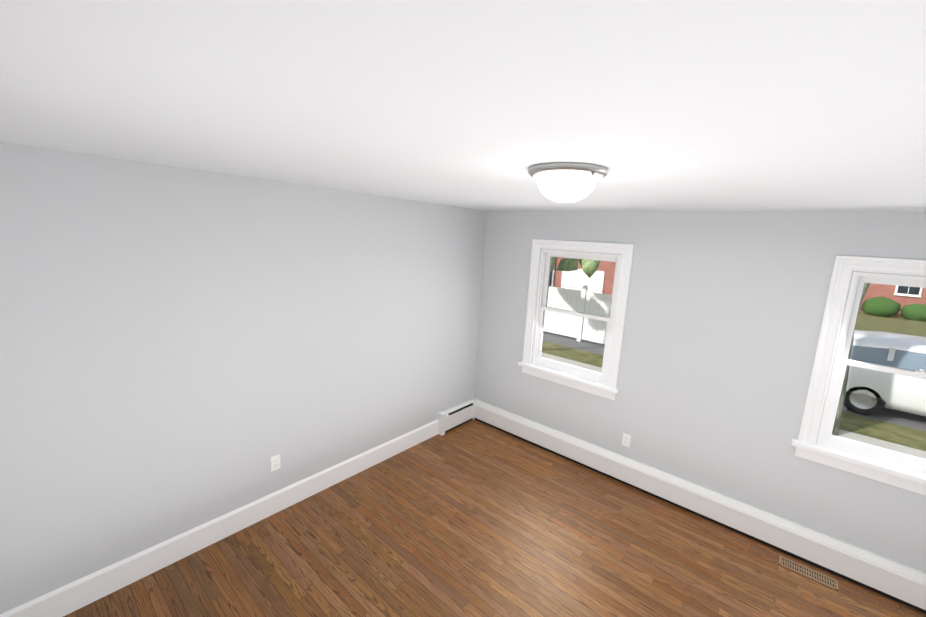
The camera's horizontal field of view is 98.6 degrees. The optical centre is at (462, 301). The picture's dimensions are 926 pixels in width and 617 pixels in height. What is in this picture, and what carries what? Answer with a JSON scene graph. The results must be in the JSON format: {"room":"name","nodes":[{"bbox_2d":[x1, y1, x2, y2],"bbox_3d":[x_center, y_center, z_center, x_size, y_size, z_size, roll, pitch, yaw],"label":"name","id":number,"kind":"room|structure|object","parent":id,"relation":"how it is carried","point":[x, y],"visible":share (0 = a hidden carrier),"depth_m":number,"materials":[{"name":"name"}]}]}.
{"room":"empty bedroom","nodes":[
{"label":"empty bedroom","id":0,"kind":"room"},
{"bbox_2d":[0,142,485,613],"bbox_3d":[-1.181,0.357,3.145,0.150,2.440,4.050,11,12,39],"label":"wall","id":1,"kind":"structure","parent":0,"point":[182,350],"depth_m":2.44,"materials":[{"name":"white paint"}]},
{"bbox_2d":[0,419,438,616],"bbox_3d":[-1.368,1.513,3.057,0.016,0.170,3.475,11,12,39],"label":"baseboard","id":2,"kind":"structure","parent":1,"relation":"attached to","point":[67,599],"depth_m":2.61,"materials":[{"name":"white wood"}]},
{"bbox_2d":[271,454,280,471],"bbox_3d":[-1.394,1.202,2.961,0.008,0.115,0.070,11,12,39],"label":"electrical outlet","id":3,"kind":"object","parent":1,"relation":"attached to","point":[275,463],"visible":1,"depth_m":2.96,"materials":[{"name":"white plastic"}]},
{"bbox_2d":[0,0,925,211],"bbox_3d":[0.440,-0.605,1.646,4.230,0.120,4.350,11,12,39],"label":"ceiling","id":4,"kind":"structure","parent":0,"point":[746,105],"depth_m":0.85,"materials":[{"name":"white paint"}]},
{"bbox_2d":[528,162,607,201],"bbox_3d":[0.427,-0.478,1.651,0.320,0.133,0.320,11,12,39],"label":"ceiling light","id":5,"kind":"object","parent":4,"relation":"attached to","point":[566,181],"visible":1,"depth_m":1.55,"materials":[{"name":"white glass"}]},
{"bbox_2d":[63,419,925,616],"bbox_3d":[0.295,1.918,2.056,4.230,0.120,4.350,11,12,39],"label":"floor","id":6,"kind":"structure","parent":0,"point":[473,518],"depth_m":2.71,"materials":[{"name":"brown wood"}]},
{"bbox_2d":[438,398,925,613],"bbox_3d":[1.416,1.592,3.326,3.925,0.241,0.620,11,12,39],"label":"baseboard heater","id":7,"kind":"object","parent":6,"relation":"on","point":[893,580],"visible":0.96,"depth_m":3.13,"materials":[{"name":"white metal"}]},
{"bbox_2d":[779,555,838,590],"bbox_3d":[2.370,1.863,2.736,0.310,0.005,0.105,11,12,39],"label":"floor vent","id":8,"kind":"object","parent":6,"relation":"in","point":[810,573],"visible":1,"depth_m":2.73,"materials":[{"name":"beige metal"}]},
{"bbox_2d":[474,211,925,572],"bbox_3d":[1.730,0.476,3.439,4.230,2.440,0.150,11,12,39],"label":"wall","id":9,"kind":"structure","parent":0,"point":[723,318],"depth_m":3.10,"materials":[{"name":"white paint"}]},
{"bbox_2d":[518,239,633,400],"bbox_3d":[1.116,0.130,3.933,1.060,1.425,0.280,11,12,39],"label":"window","id":10,"kind":"structure","parent":9,"relation":"in","point":[603,383],"depth_m":3.86,"materials":[{"name":"white wood"}]},
{"bbox_2d":[622,433,630,446],"bbox_3d":[1.490,1.268,3.631,0.070,0.115,0.008,11,12,39],"label":"electrical outlet","id":11,"kind":"object","parent":9,"relation":"attached to","point":[626,438],"visible":1,"depth_m":3.63,"materials":[{"name":"white plastic"}]},
{"bbox_2d":[791,255,925,494],"bbox_3d":[2.850,0.465,2.483,1.060,1.425,0.280,11,12,39],"label":"window","id":12,"kind":"structure","parent":9,"relation":"in","point":[897,469],"depth_m":2.63,"materials":[{"name":"white wood"}]},
{"label":"outside","id":13,"kind":"structure","parent":0,"visible":0},
{"bbox_2d":[541,311,925,458],"bbox_3d":[27.995,-1.221,37.559,120.000,0.200,85.780,11,12,39],"label":"ground","id":14,"kind":"structure","parent":13,"point":[892,423],"depth_m":8.33,"materials":[{"name":"green plant"}]},
{"bbox_2d":[550,257,599,277],"bbox_3d":[2.336,-1.979,10.301,4.417,7.281,3.550,11,12,39],"label":"tree","id":15,"kind":"object","parent":14,"relation":"on","point":[586,267],"depth_m":10.31,"materials":[{"name":"green plant"}]},
{"bbox_2d":[543,285,611,343],"bbox_3d":[4.448,0.531,12.321,4.967,1.888,0.170,11,12,39],"label":"vinyl fence","id":16,"kind":"object","parent":14,"relation":"on","point":[585,297],"depth_m":12.87,"materials":[{"name":"white plastic"}]},
{"bbox_2d":[551,257,615,294],"bbox_3d":[6.312,-0.753,18.022,2.900,2.900,4.660,11,12,39],"label":"building","id":17,"kind":"structure","parent":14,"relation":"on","point":[573,278],"depth_m":16.11,"materials":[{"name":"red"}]},
{"bbox_2d":[832,283,869,435],"bbox_3d":[7.268,-2.680,6.571,5.837,10.459,5.877,11,12,39],"label":"tree","id":18,"kind":"object","parent":14,"relation":"on","point":[838,413],"depth_m":7.01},
{"bbox_2d":[844,330,925,415],"bbox_3d":[9.870,1.683,7.800,4.715,1.580,2.120,11,12,39],"label":"car","id":19,"kind":"object","parent":14,"relation":"on","point":[891,357],"depth_m":7.95,"materials":[{"name":"painted metal"},{"name":"glass"},{"name":"rubber"}]},
{"bbox_2d":[859,283,925,315],"bbox_3d":[25.898,-3.087,27.528,17.900,6.660,11.250,11,12,39],"label":"brick house","id":20,"kind":"structure","parent":14,"relation":"on","point":[906,299],"depth_m":23.20,"materials":[{"name":"red brick"}]},
{"bbox_2d":[861,297,925,320],"bbox_3d":[21.849,-0.075,24.504,13.160,1.292,1.350,11,12,39],"label":"bushes","id":21,"kind":"object","parent":14,"relation":"on","point":[918,310],"depth_m":22.23,"materials":[{"name":"green plant"}]}
]}

